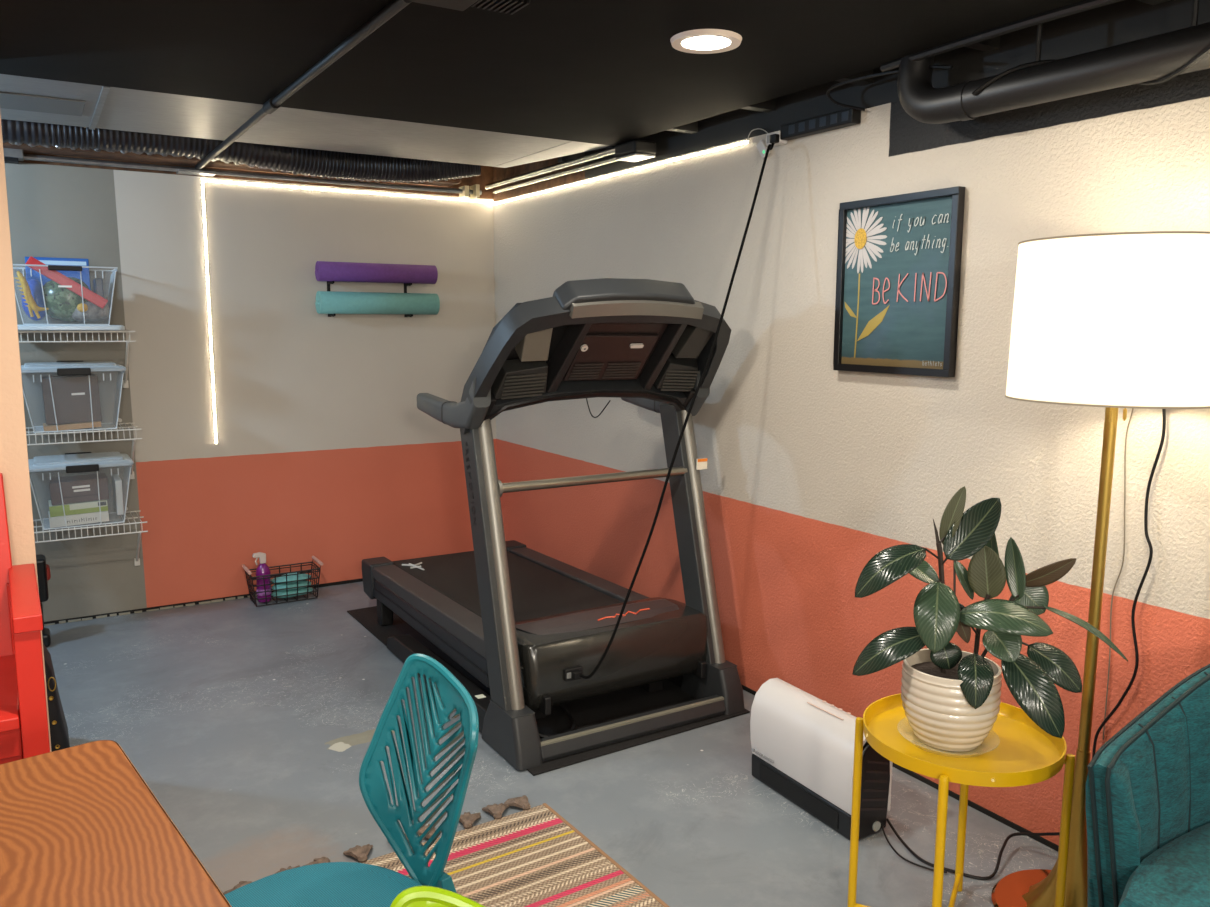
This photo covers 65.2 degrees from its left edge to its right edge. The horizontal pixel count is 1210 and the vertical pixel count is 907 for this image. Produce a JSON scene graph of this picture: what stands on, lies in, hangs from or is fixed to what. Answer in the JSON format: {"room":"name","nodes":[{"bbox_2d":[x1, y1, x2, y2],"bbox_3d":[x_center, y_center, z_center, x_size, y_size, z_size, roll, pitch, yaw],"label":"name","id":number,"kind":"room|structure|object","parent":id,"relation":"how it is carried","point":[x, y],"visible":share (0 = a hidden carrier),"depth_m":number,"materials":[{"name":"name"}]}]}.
{"room":"home gym","nodes":[
{"label":"home gym","id":0,"kind":"room"},
{"bbox_2d":[0,113,51,751],"bbox_3d":[-2.853,0.035,2.044,2.738,2.100,0.100,-5,9,-31],"label":"wall partition","id":1,"kind":"structure","parent":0,"point":[14,464],"depth_m":2.68,"materials":[{"name":"beige"}]},
{"bbox_2d":[4,161,495,621],"bbox_3d":[-2.780,-0.220,4.086,5.000,2.045,0.100,-5,9,-31],"label":"wall","id":2,"kind":"structure","parent":0,"point":[325,450],"depth_m":4.65,"materials":[{"name":"paint"}]},
{"bbox_2d":[3,148,23,163],"bbox_3d":[-2.560,-1.256,3.955,0.220,0.065,0.100,-5,9,-31],"label":"junction box","id":3,"kind":"object","parent":2,"relation":"attached to","point":[13,156],"visible":0.73,"depth_m":3.96,"materials":[{"name":"metal"}]},
{"bbox_2d":[18,330,135,387],"bbox_3d":[-2.690,-0.382,3.878,1.364,0.288,0.302,-5,9,-31],"label":"wire shelf","id":4,"kind":"object","parent":2,"relation":"attached to","point":[125,381],"visible":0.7,"depth_m":4.04,"materials":[{"name":"white metal"}]},
{"bbox_2d":[18,325,124,330],"bbox_3d":[-2.316,-0.541,4.065,0.431,0.022,0.300,-5,9,-31],"label":"lid","id":5,"kind":"object","parent":4,"relation":"on","point":[20,327],"visible":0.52,"depth_m":3.94,"materials":[{"name":"grey plastic"}]},
{"bbox_2d":[13,264,117,324],"bbox_3d":[-2.312,-0.672,4.043,0.404,0.246,0.300,-5,9,-31],"label":"storage bin","id":6,"kind":"object","parent":5,"relation":"on","point":[50,267],"visible":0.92,"depth_m":3.96,"materials":[{"name":"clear plastic"}]},
{"bbox_2d":[15,271,48,317],"bbox_3d":[-2.370,-0.655,3.909,0.114,0.194,0.030,-5,9,-31],"label":"dinosaur","id":7,"kind":"object","parent":6,"relation":"in","point":[32,305],"visible":1,"depth_m":3.90,"materials":[{"name":"yellow plastic"}]},
{"bbox_2d":[22,279,45,320],"bbox_3d":[-2.412,-0.650,4.002,0.098,0.175,0.143,-5,9,-31],"label":"toy","id":8,"kind":"object","parent":6,"relation":"in","point":[35,286],"visible":0.66,"depth_m":3.96,"materials":[{"name":"blue plastic"}]},
{"bbox_2d":[25,257,90,289],"bbox_3d":[-2.377,-0.728,4.118,0.240,0.245,0.012,-5,9,-31],"label":"board","id":9,"kind":"object","parent":6,"relation":"in","point":[85,274],"visible":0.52,"depth_m":4.12,"materials":[{"name":"blue"}]},
{"bbox_2d":[42,277,88,321],"bbox_3d":[-2.304,-0.659,4.045,0.188,0.190,0.160,-5,9,-31],"label":"bag","id":10,"kind":"object","parent":6,"relation":"in","point":[61,302],"visible":0.62,"depth_m":3.98,"materials":[{"name":"green plastic"}]},
{"bbox_2d":[25,256,107,308],"bbox_3d":[-2.254,-0.715,3.966,0.293,0.210,0.030,-5,9,-31],"label":"track","id":11,"kind":"object","parent":6,"relation":"in","point":[54,275],"visible":0.97,"depth_m":3.96,"materials":[{"name":"red plastic"}]},
{"bbox_2d":[72,301,108,321],"bbox_3d":[-2.223,-0.613,4.076,0.161,0.088,0.136,-5,9,-31],"label":"bag","id":12,"kind":"object","parent":6,"relation":"in","point":[94,313],"visible":0.76,"depth_m":4.03,"materials":[{"name":"white plastic"}]},
{"bbox_2d":[77,303,87,311],"bbox_3d":[-2.214,-0.618,4.007,0.042,0.038,0.029,-5,9,-31],"label":"toy piece","id":13,"kind":"object","parent":12,"relation":"on","point":[79,306],"visible":1,"depth_m":4.00,"materials":[{"name":"plastic"}]},
{"bbox_2d":[93,278,103,297],"bbox_3d":[-2.199,-0.700,4.108,0.030,0.115,0.150,-5,9,-31],"label":"case","id":14,"kind":"object","parent":12,"relation":"on","point":[98,282],"visible":0.76,"depth_m":4.04,"materials":[{"name":"grey plastic"}]},
{"bbox_2d":[26,418,141,478],"bbox_3d":[-2.692,0.039,3.937,1.364,0.288,0.302,-5,9,-31],"label":"wire shelf","id":15,"kind":"object","parent":2,"relation":"attached to","point":[119,419],"visible":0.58,"depth_m":4.07,"materials":[{"name":"white metal"}]},
{"bbox_2d":[21,361,125,432],"bbox_3d":[-2.309,-0.252,4.104,0.410,0.289,0.300,-5,9,-31],"label":"storage bin","id":16,"kind":"object","parent":15,"relation":"on","point":[66,370],"visible":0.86,"depth_m":4.05,"materials":[{"name":"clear plastic"}]},
{"bbox_2d":[43,421,100,430],"bbox_3d":[-2.307,-0.123,4.094,0.216,0.032,0.160,-5,9,-31],"label":"parcel","id":17,"kind":"object","parent":16,"relation":"in","point":[66,426],"visible":0.84,"depth_m":4.03,"materials":[{"name":"brown cardboard"}]},
{"bbox_2d":[41,374,101,424],"bbox_3d":[-2.314,-0.237,4.102,0.216,0.201,0.162,-5,9,-31],"label":"box","id":18,"kind":"object","parent":17,"relation":"on","point":[71,393],"visible":0.82,"depth_m":4.04,"materials":[{"name":"grey cardboard"}]},
{"bbox_2d":[33,507,147,565],"bbox_3d":[-2.694,0.450,3.994,1.364,0.288,0.302,-5,9,-31],"label":"wire shelf","id":19,"kind":"object","parent":2,"relation":"attached to","point":[137,559],"visible":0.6,"depth_m":4.13,"materials":[{"name":"white metal"}]},
{"bbox_2d":[28,452,133,529],"bbox_3d":[-2.306,0.157,4.164,0.409,0.292,0.300,-5,9,-31],"label":"storage bin","id":20,"kind":"object","parent":19,"relation":"on","point":[77,462],"visible":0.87,"depth_m":4.12,"materials":[{"name":"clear plastic"}]},
{"bbox_2d":[48,511,108,527],"bbox_3d":[-2.315,0.275,4.160,0.226,0.052,0.176,-5,9,-31],"label":"box","id":21,"kind":"object","parent":20,"relation":"in","point":[94,517],"visible":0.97,"depth_m":4.08,"materials":[{"name":"grey cardboard"}]},
{"bbox_2d":[48,500,107,516],"bbox_3d":[-2.315,0.228,4.156,0.221,0.052,0.172,-5,9,-31],"label":"box","id":22,"kind":"object","parent":21,"relation":"on","point":[90,506],"visible":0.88,"depth_m":4.08,"materials":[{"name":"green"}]},
{"bbox_2d":[49,473,108,504],"bbox_3d":[-2.310,0.155,4.154,0.223,0.102,0.163,-5,9,-31],"label":"box","id":23,"kind":"object","parent":22,"relation":"on","point":[79,488],"visible":1,"depth_m":4.09,"materials":[{"name":"grey cardboard"}]},
{"bbox_2d":[112,474,123,514],"bbox_3d":[-2.193,0.183,4.255,0.027,0.155,0.200,-5,9,-31],"label":"case","id":24,"kind":"object","parent":20,"relation":"in","point":[116,481],"visible":0.94,"depth_m":4.18,"materials":[{"name":"grey"}]},
{"bbox_2d":[44,587,311,625],"bbox_3d":[-2.050,0.738,4.597,1.244,0.011,0.014,-5,9,-31],"label":"trim","id":25,"kind":"structure","parent":2,"relation":"attached to","point":[239,597],"depth_m":4.53,"materials":[{"name":"black"}]},
{"bbox_2d":[3,142,461,186],"bbox_3d":[-2.807,-1.302,3.737,4.740,0.115,0.198,-5,9,-31],"label":"insulation batt","id":26,"kind":"object","parent":2,"relation":"attached to","point":[103,154],"visible":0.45,"depth_m":4.18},
{"bbox_2d":[1,119,480,182],"bbox_3d":[-2.517,-1.301,3.674,4.376,0.206,0.254,-5,9,-31],"label":"air duct","id":27,"kind":"object","parent":26,"relation":"on","point":[313,162],"visible":0.71,"depth_m":4.23,"materials":[{"name":"grey metal"}]},
{"bbox_2d":[4,152,492,198],"bbox_3d":[-2.731,-1.422,3.945,5.100,0.375,0.100,-5,9,-31],"label":"trim","id":28,"kind":"structure","parent":2,"relation":"attached to","point":[486,176],"depth_m":4.67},
{"bbox_2d":[23,154,481,194],"bbox_3d":[-2.763,-1.236,3.828,4.900,0.027,0.034,-5,9,-31],"label":"metal pipe","id":29,"kind":"object","parent":2,"relation":"attached to","point":[26,156],"visible":0.98,"depth_m":4.47,"materials":[{"name":"metal"}]},
{"bbox_2d":[459,184,479,198],"bbox_3d":[-0.724,-1.399,5.045,0.080,0.064,0.090,-5,9,-31],"label":"strap","id":30,"kind":"object","parent":29,"relation":"attached to","point":[476,188],"visible":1,"depth_m":5.02,"materials":[{"name":"beige plastic"}]},
{"bbox_2d":[327,281,412,316],"bbox_3d":[-1.202,-0.831,4.852,0.419,0.260,0.095,-5,9,-31],"label":"wall rack","id":31,"kind":"object","parent":2,"relation":"attached to","point":[328,282],"visible":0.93,"depth_m":4.92,"materials":[{"name":"black plastic"}]},
{"bbox_2d":[315,261,437,283],"bbox_3d":[-1.163,-0.924,4.839,0.610,0.097,0.100,-5,9,-31],"label":"yoga mat","id":32,"kind":"object","parent":31,"relation":"on","point":[324,270],"visible":1,"depth_m":4.79,"materials":[{"name":"purple plastic"}]},
{"bbox_2d":[315,291,439,314],"bbox_3d":[-1.162,-0.772,4.861,0.618,0.110,0.114,-5,9,-31],"label":"yoga mat","id":33,"kind":"object","parent":31,"relation":"on","point":[327,302],"visible":1,"depth_m":4.81,"materials":[{"name":"teal plastic"}]},
{"bbox_2d":[0,0,1083,145],"bbox_3d":[-0.348,-0.726,-0.131,4.880,0.030,6.560,-5,9,-31],"label":"ceiling","id":34,"kind":"structure","parent":0,"point":[603,72],"depth_m":2.54,"materials":[{"name":"black paint"}]},
{"bbox_2d":[176,0,411,176],"bbox_3d":[-1.192,-1.155,3.232,0.160,0.050,2.770,-5,9,-31],"label":"conduit","id":35,"kind":"object","parent":34,"relation":"attached to","point":[395,6],"visible":0.94,"depth_m":2.74,"materials":[{"name":"black metal"}]},
{"bbox_2d":[0,74,615,167],"bbox_3d":[-2.246,-1.250,2.968,4.900,0.202,0.778,-5,9,-31],"label":"ceiling panel","id":36,"kind":"object","parent":34,"relation":"attached to","point":[28,99],"visible":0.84,"depth_m":3.54,"materials":[{"name":"grey metal"}]},
{"bbox_2d":[410,0,529,14],"bbox_3d":[-0.335,-1.006,2.071,0.329,0.020,0.140,-5,9,-31],"label":"vent box","id":37,"kind":"object","parent":34,"relation":"attached to","point":[512,6],"visible":1,"depth_m":2.12,"materials":[{"name":"black paint"}]},
{"bbox_2d":[470,0,529,14],"bbox_3d":[-0.236,-1.015,2.124,0.104,0.016,0.090,-5,9,-31],"label":"grille","id":38,"kind":"object","parent":37,"relation":"attached to","point":[512,6],"depth_m":2.13,"materials":[{"name":"black plastic"}]},
{"bbox_2d":[485,139,655,192],"bbox_3d":[-0.222,-1.308,4.396,0.107,0.062,1.490,-5,9,-31],"label":"rail","id":39,"kind":"object","parent":34,"relation":"attached to","point":[635,150],"visible":1,"depth_m":4.12,"materials":[{"name":"silver metal"}]},
{"bbox_2d":[670,29,741,53],"bbox_3d":[0.260,-1.057,2.429,0.184,0.011,0.184,-5,9,-31],"label":"recessed light","id":40,"kind":"object","parent":34,"relation":"in","point":[698,41],"visible":1,"depth_m":2.41,"materials":[{"name":"beige plastic"}]},
{"bbox_2d":[681,36,730,49],"bbox_3d":[0.260,-1.055,2.429,0.126,0.001,0.126,-5,9,-31],"label":"diffuser","id":41,"kind":"object","parent":40,"relation":"attached to","point":[701,42],"depth_m":2.43,"materials":[{"name":"white plastic"}]},
{"bbox_2d":[880,0,1122,71],"bbox_3d":[1.317,-0.958,1.769,0.049,0.028,2.101,-5,9,-31],"label":"ceiling pipe","id":42,"kind":"object","parent":34,"relation":"attached to","point":[1085,5],"visible":0.98,"depth_m":2.29,"materials":[{"name":"black metal"}]},
{"bbox_2d":[897,0,1209,123],"bbox_3d":[1.617,-0.828,1.349,0.112,0.246,3.050,-5,9,-31],"label":"drain pipe","id":43,"kind":"object","parent":34,"relation":"attached to","point":[1159,56],"visible":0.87,"depth_m":2.20,"materials":[{"name":"black paint"}]},
{"bbox_2d":[827,65,952,110],"bbox_3d":[0.824,-1.055,2.715,0.088,0.078,0.479,-5,9,-31],"label":"cable","id":44,"kind":"object","parent":43,"relation":"attached to","point":[930,66],"visible":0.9,"depth_m":2.77,"materials":[{"name":"black plastic"}]},
{"bbox_2d":[972,46,1209,95],"bbox_3d":[1.154,-0.862,2.095,0.110,0.110,0.725,-5,9,-31],"label":"cable","id":45,"kind":"object","parent":43,"relation":"on","point":[1205,52],"visible":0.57,"depth_m":2.25,"materials":[{"name":"black plastic"}]},
{"bbox_2d":[44,581,1057,906],"bbox_3d":[-0.664,1.319,0.875,5.100,0.100,8.100,-5,9,-31],"label":"floor","id":46,"kind":"structure","parent":0,"point":[252,728],"depth_m":2.88,"materials":[{"name":"paint"}]},
{"bbox_2d":[0,473,49,763],"bbox_3d":[-1.965,0.595,2.205,1.145,0.954,0.595,-5,9,-31],"label":"bench","id":47,"kind":"object","parent":46,"relation":"on","point":[24,731],"visible":0.7,"depth_m":2.25,"materials":[{"name":"paint"}]},
{"bbox_2d":[36,554,50,646],"bbox_3d":[-2.419,0.629,4.014,0.128,0.383,0.120,-5,9,-31],"label":"dumbbell","id":48,"kind":"object","parent":46,"relation":"on","point":[43,569],"visible":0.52,"depth_m":3.98,"materials":[{"name":"black plastic"}]},
{"bbox_2d":[43,643,69,751],"bbox_3d":[-1.816,0.786,2.995,0.188,0.359,0.228,-5,9,-31],"label":"bag","id":49,"kind":"object","parent":46,"relation":"on","point":[59,735],"visible":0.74,"depth_m":2.95,"materials":[{"name":"black"}]},
{"bbox_2d":[0,740,231,906],"bbox_3d":[-0.627,0.929,0.701,0.856,0.720,1.556,-6,10,-39],"label":"table","id":50,"kind":"object","parent":46,"relation":"on","point":[80,826],"visible":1,"depth_m":1.21,"materials":[{"name":"orange wood"}]},
{"bbox_2d":[242,556,322,606],"bbox_3d":[-1.601,0.636,4.709,0.358,0.183,0.167,-5,9,-31],"label":"wire basket","id":51,"kind":"object","parent":46,"relation":"on","point":[248,572],"visible":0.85,"depth_m":4.67,"materials":[{"name":"black metal"}]},
{"bbox_2d":[252,552,271,601],"bbox_3d":[-1.686,0.606,4.650,0.081,0.246,0.070,-5,9,-31],"label":"spray bottle","id":52,"kind":"object","parent":51,"relation":"in","point":[263,568],"visible":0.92,"depth_m":4.63,"materials":[{"name":"purple plastic"}]},
{"bbox_2d":[272,587,312,597],"bbox_3d":[-1.565,0.694,4.737,0.202,0.045,0.110,-5,9,-31],"label":"folded cloth","id":53,"kind":"object","parent":51,"relation":"in","point":[301,590],"visible":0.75,"depth_m":4.69,"materials":[{"name":"teal fabric"}]},
{"bbox_2d":[272,580,310,590],"bbox_3d":[-1.567,0.657,4.731,0.192,0.041,0.103,-5,9,-31],"label":"folded cloth","id":54,"kind":"object","parent":53,"relation":"on","point":[305,582],"visible":0.67,"depth_m":4.69,"materials":[{"name":"teal fabric"}]},
{"bbox_2d":[271,573,310,582],"bbox_3d":[-1.566,0.622,4.723,0.196,0.045,0.116,-5,9,-31],"label":"folded cloth","id":55,"kind":"object","parent":54,"relation":"on","point":[300,576],"visible":0.74,"depth_m":4.69,"materials":[{"name":"teal fabric"}]},
{"bbox_2d":[222,795,669,906],"bbox_3d":[-0.192,1.157,1.596,1.298,0.026,2.032,-5,9,-33],"label":"striped rug","id":56,"kind":"object","parent":46,"relation":"on","point":[529,857],"visible":0.56,"depth_m":2.41,"materials":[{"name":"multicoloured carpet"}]},
{"bbox_2d":[224,654,478,906],"bbox_3d":[-0.451,0.777,1.476,0.479,0.806,0.547,8,11,43],"label":"chair","id":57,"kind":"object","parent":56,"relation":"on","point":[331,884],"visible":0.93,"depth_m":1.63,"materials":[{"name":"teal plastic"}]},
{"bbox_2d":[390,886,484,906],"bbox_3d":[-0.179,0.876,0.766,0.479,0.806,0.547,2,8,11],"label":"swivel chair","id":58,"kind":"object","parent":56,"relation":"on","point":[416,896],"visible":1,"depth_m":0.96,"materials":[{"name":"green plastic"}]},
{"bbox_2d":[347,606,749,775],"bbox_3d":[-0.358,0.839,3.950,0.895,0.006,1.960,-5,9,-31],"label":"mat","id":59,"kind":"object","parent":46,"relation":"on","point":[599,709],"visible":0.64,"depth_m":3.41,"materials":[{"name":"black rubber"}]},
{"bbox_2d":[362,278,744,769],"bbox_3d":[-0.335,0.095,3.790,0.936,1.510,1.765,-5,9,-31],"label":"treadmill","id":60,"kind":"object","parent":59,"relation":"on","point":[519,619],"visible":0.99,"depth_m":3.22,"materials":[{"name":"black"}]},
{"bbox_2d":[501,373,546,398],"bbox_3d":[-0.261,-0.218,3.055,0.146,0.083,0.041,-4,9,-28],"label":"speaker grille","id":61,"kind":"object","parent":60,"relation":"attached to","point":[513,385],"depth_m":3.05,"materials":[{"name":"grey plastic"}]},
{"bbox_2d":[515,597,707,709],"bbox_3d":[-0.021,0.698,3.400,0.735,0.242,0.386,-5,9,-31],"label":"hood","id":62,"kind":"object","parent":60,"relation":"attached to","point":[656,639],"depth_m":3.25,"materials":[{"name":"black plastic"}]},
{"bbox_2d":[661,370,698,390],"bbox_3d":[0.267,-0.259,3.373,0.146,0.083,0.041,-5,10,-34],"label":"speaker grille","id":63,"kind":"object","parent":60,"relation":"attached to","point":[671,380],"depth_m":3.37,"materials":[{"name":"grey plastic"}]},
{"bbox_2d":[750,678,892,839],"bbox_3d":[0.615,0.864,2.734,0.169,0.298,0.449,-5,9,-31],"label":"space heater","id":64,"kind":"object","parent":46,"relation":"on","point":[802,744],"visible":0.84,"depth_m":2.65,"materials":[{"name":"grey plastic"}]},
{"bbox_2d":[847,693,1074,906],"bbox_3d":[0.777,0.850,2.101,0.415,0.504,0.415,-5,9,-31],"label":"tray table","id":65,"kind":"object","parent":46,"relation":"on","point":[1026,754],"visible":0.67,"depth_m":2.01,"materials":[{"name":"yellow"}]},
{"bbox_2d":[899,732,998,757],"bbox_3d":[0.749,0.619,2.069,0.211,0.016,0.211,-5,9,-31],"label":"saucer","id":66,"kind":"object","parent":65,"relation":"on","point":[955,754],"visible":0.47,"depth_m":1.99,"materials":[{"name":"beige plastic"}]},
{"bbox_2d":[852,486,1127,750],"bbox_3d":[0.807,0.353,2.005,0.530,0.552,0.215,3,8,20],"label":"rubber plant","id":67,"kind":"object","parent":66,"relation":"on","point":[950,695],"visible":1,"depth_m":1.98,"materials":[{"name":"green plant"}]},
{"bbox_2d":[863,693,1066,786],"bbox_3d":[0.778,0.615,2.068,0.415,0.031,0.415,-5,9,-31],"label":"tray","id":68,"kind":"object","parent":65,"relation":"on","point":[1026,754],"depth_m":2.01,"materials":[{"name":"yellow metal"}]},
{"bbox_2d":[881,818,1059,879],"bbox_3d":[0.999,0.948,2.430,0.559,0.221,0.186,3,8,16],"label":"cable","id":69,"kind":"object","parent":46,"relation":"on","point":[992,875],"visible":0.7,"depth_m":2.45,"materials":[{"name":"black plastic"}]},
{"bbox_2d":[992,231,1209,906],"bbox_3d":[1.085,0.315,2.084,0.427,1.571,0.427,-3,9,-22],"label":"floor lamp","id":70,"kind":"object","parent":46,"relation":"on","point":[1111,321],"visible":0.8,"depth_m":1.85,"materials":[{"name":"white fabric"}]},
{"bbox_2d":[1085,664,1209,906],"bbox_3d":[1.281,0.789,1.603,0.718,0.766,0.735,-5,9,-31],"label":"armchair","id":71,"kind":"object","parent":46,"relation":"on","point":[1147,807],"visible":1,"depth_m":1.75,"materials":[{"name":"teal fabric"}]},
{"bbox_2d":[1118,823,1209,906],"bbox_3d":[1.243,0.811,1.584,0.629,0.130,0.558,-5,9,-31],"label":"seat cushion","id":72,"kind":"object","parent":71,"relation":"on","point":[1171,866],"depth_m":1.69,"materials":[{"name":"teal fabric"}]},
{"bbox_2d":[493,68,1209,845],"bbox_3d":[1.477,0.096,2.016,0.100,2.030,8.100,-5,9,-31],"label":"wall","id":73,"kind":"structure","parent":0,"point":[814,470],"depth_m":2.99,"materials":[{"name":"paint"}]},
{"bbox_2d":[201,140,748,444],"bbox_3d":[-0.692,-0.583,3.976,1.492,1.254,2.164,-5,9,-31],"label":"led light strip","id":74,"kind":"object","parent":73,"relation":"attached to","point":[743,142],"visible":1,"depth_m":4.51,"materials":[{"name":"beige plastic"}]},
{"bbox_2d":[747,128,769,157],"bbox_3d":[0.531,-1.079,3.303,0.016,0.106,0.128,-5,9,-31],"label":"controller","id":75,"kind":"object","parent":74,"relation":"hanging from","point":[761,146],"visible":0.79,"depth_m":3.27,"materials":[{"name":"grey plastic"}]},
{"bbox_2d":[493,157,584,201],"bbox_3d":[-0.309,-1.517,4.768,0.100,0.390,1.000,-5,9,-31],"label":"trim","id":76,"kind":"structure","parent":73,"relation":"attached to","point":[499,173],"depth_m":4.80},
{"bbox_2d":[44,578,1058,851],"bbox_3d":[-0.681,1.271,0.799,5.000,0.016,8.000,-5,9,-31],"label":"baseboard","id":77,"kind":"structure","parent":73,"relation":"attached to","point":[989,813],"depth_m":2.91,"materials":[{"name":"black"}]},
{"bbox_2d":[780,108,860,140],"bbox_3d":[0.686,-1.056,3.039,0.040,0.046,0.330,-5,9,-31],"label":"power strip","id":78,"kind":"object","parent":73,"relation":"attached to","point":[846,117],"visible":0.99,"depth_m":3.01,"materials":[{"name":"black plastic"}]},
{"bbox_2d":[766,131,786,145],"bbox_3d":[0.581,-1.066,3.204,0.042,0.040,0.070,-5,9,-31],"label":"power adapter","id":79,"kind":"object","parent":78,"relation":"attached to","point":[781,142],"visible":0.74,"depth_m":3.20,"materials":[{"name":"grey plastic"}]},
{"bbox_2d":[571,134,779,679],"bbox_3d":[0.252,-0.161,3.103,0.755,1.784,0.111,-3,9,-25],"label":"cable","id":80,"kind":"object","parent":79,"relation":"hanging from","point":[774,138],"visible":1,"depth_m":3.08,"materials":[{"name":"black rubber"}]},
{"bbox_2d":[789,124,794,133],"bbox_3d":[0.615,-1.068,3.118,0.002,0.028,0.028,-5,9,-31],"label":"outlet","id":81,"kind":"object","parent":78,"relation":"attached to","point":[791,126],"depth_m":3.12,"materials":[{"name":"grey plastic"}]},
{"bbox_2d":[799,122,804,131],"bbox_3d":[0.640,-1.063,3.078,0.002,0.028,0.028,-5,9,-31],"label":"outlet","id":82,"kind":"object","parent":78,"relation":"attached to","point":[801,124],"depth_m":3.08,"materials":[{"name":"grey plastic"}]},
{"bbox_2d":[809,119,814,128],"bbox_3d":[0.665,-1.057,3.037,0.002,0.028,0.028,-5,9,-31],"label":"outlet","id":83,"kind":"object","parent":78,"relation":"attached to","point":[811,121],"depth_m":3.04,"materials":[{"name":"grey plastic"}]},
{"bbox_2d":[819,116,825,126],"bbox_3d":[0.690,-1.051,2.996,0.002,0.028,0.028,-5,9,-31],"label":"outlet","id":84,"kind":"object","parent":78,"relation":"attached to","point":[822,119],"depth_m":3.00,"materials":[{"name":"grey plastic"}]},
{"bbox_2d":[830,114,836,123],"bbox_3d":[0.715,-1.045,2.956,0.002,0.028,0.028,-5,9,-31],"label":"outlet","id":85,"kind":"object","parent":78,"relation":"attached to","point":[833,117],"depth_m":2.96,"materials":[{"name":"grey plastic"}]},
{"bbox_2d":[842,111,848,120],"bbox_3d":[0.740,-1.040,2.915,0.002,0.028,0.028,-5,9,-31],"label":"outlet","id":86,"kind":"object","parent":78,"relation":"attached to","point":[845,114],"depth_m":2.91,"materials":[{"name":"grey plastic"}]},
{"bbox_2d":[558,0,1169,164],"bbox_3d":[1.707,-1.070,1.365,0.219,0.320,7.040,-5,9,-31],"label":"trim","id":87,"kind":"structure","parent":73,"relation":"attached to","point":[990,44],"depth_m":2.88,"materials":[{"name":"black paint"}]},
{"bbox_2d":[585,0,1209,178],"bbox_3d":[1.768,-1.037,1.384,0.100,0.390,7.000,-5,9,-31],"label":"trim","id":88,"kind":"structure","parent":73,"relation":"attached to","point":[1124,21],"depth_m":2.59,"materials":[{"name":"black paint"}]},
{"bbox_2d":[833,186,964,376],"bbox_3d":[0.864,-0.502,2.826,0.028,0.524,0.452,-5,9,-31],"label":"framed poster","id":89,"kind":"object","parent":73,"relation":"attached to","point":[898,274],"visible":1,"depth_m":2.80,"materials":[{"name":"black paper"}]},
{"bbox_2d":[1102,408,1133,739],"bbox_3d":[1.252,0.271,2.305,0.005,0.900,0.024,-5,9,-31],"label":"wire","id":90,"kind":"object","parent":73,"relation":"attached to","point":[1132,408],"visible":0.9,"depth_m":2.29,"materials":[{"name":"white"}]},
{"bbox_2d":[1092,409,1165,757],"bbox_3d":[1.264,0.316,2.267,0.033,0.923,0.122,-5,9,-31],"label":"power cord","id":91,"kind":"object","parent":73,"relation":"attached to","point":[1112,712],"visible":0.85,"depth_m":2.24,"materials":[{"name":"black plastic"}]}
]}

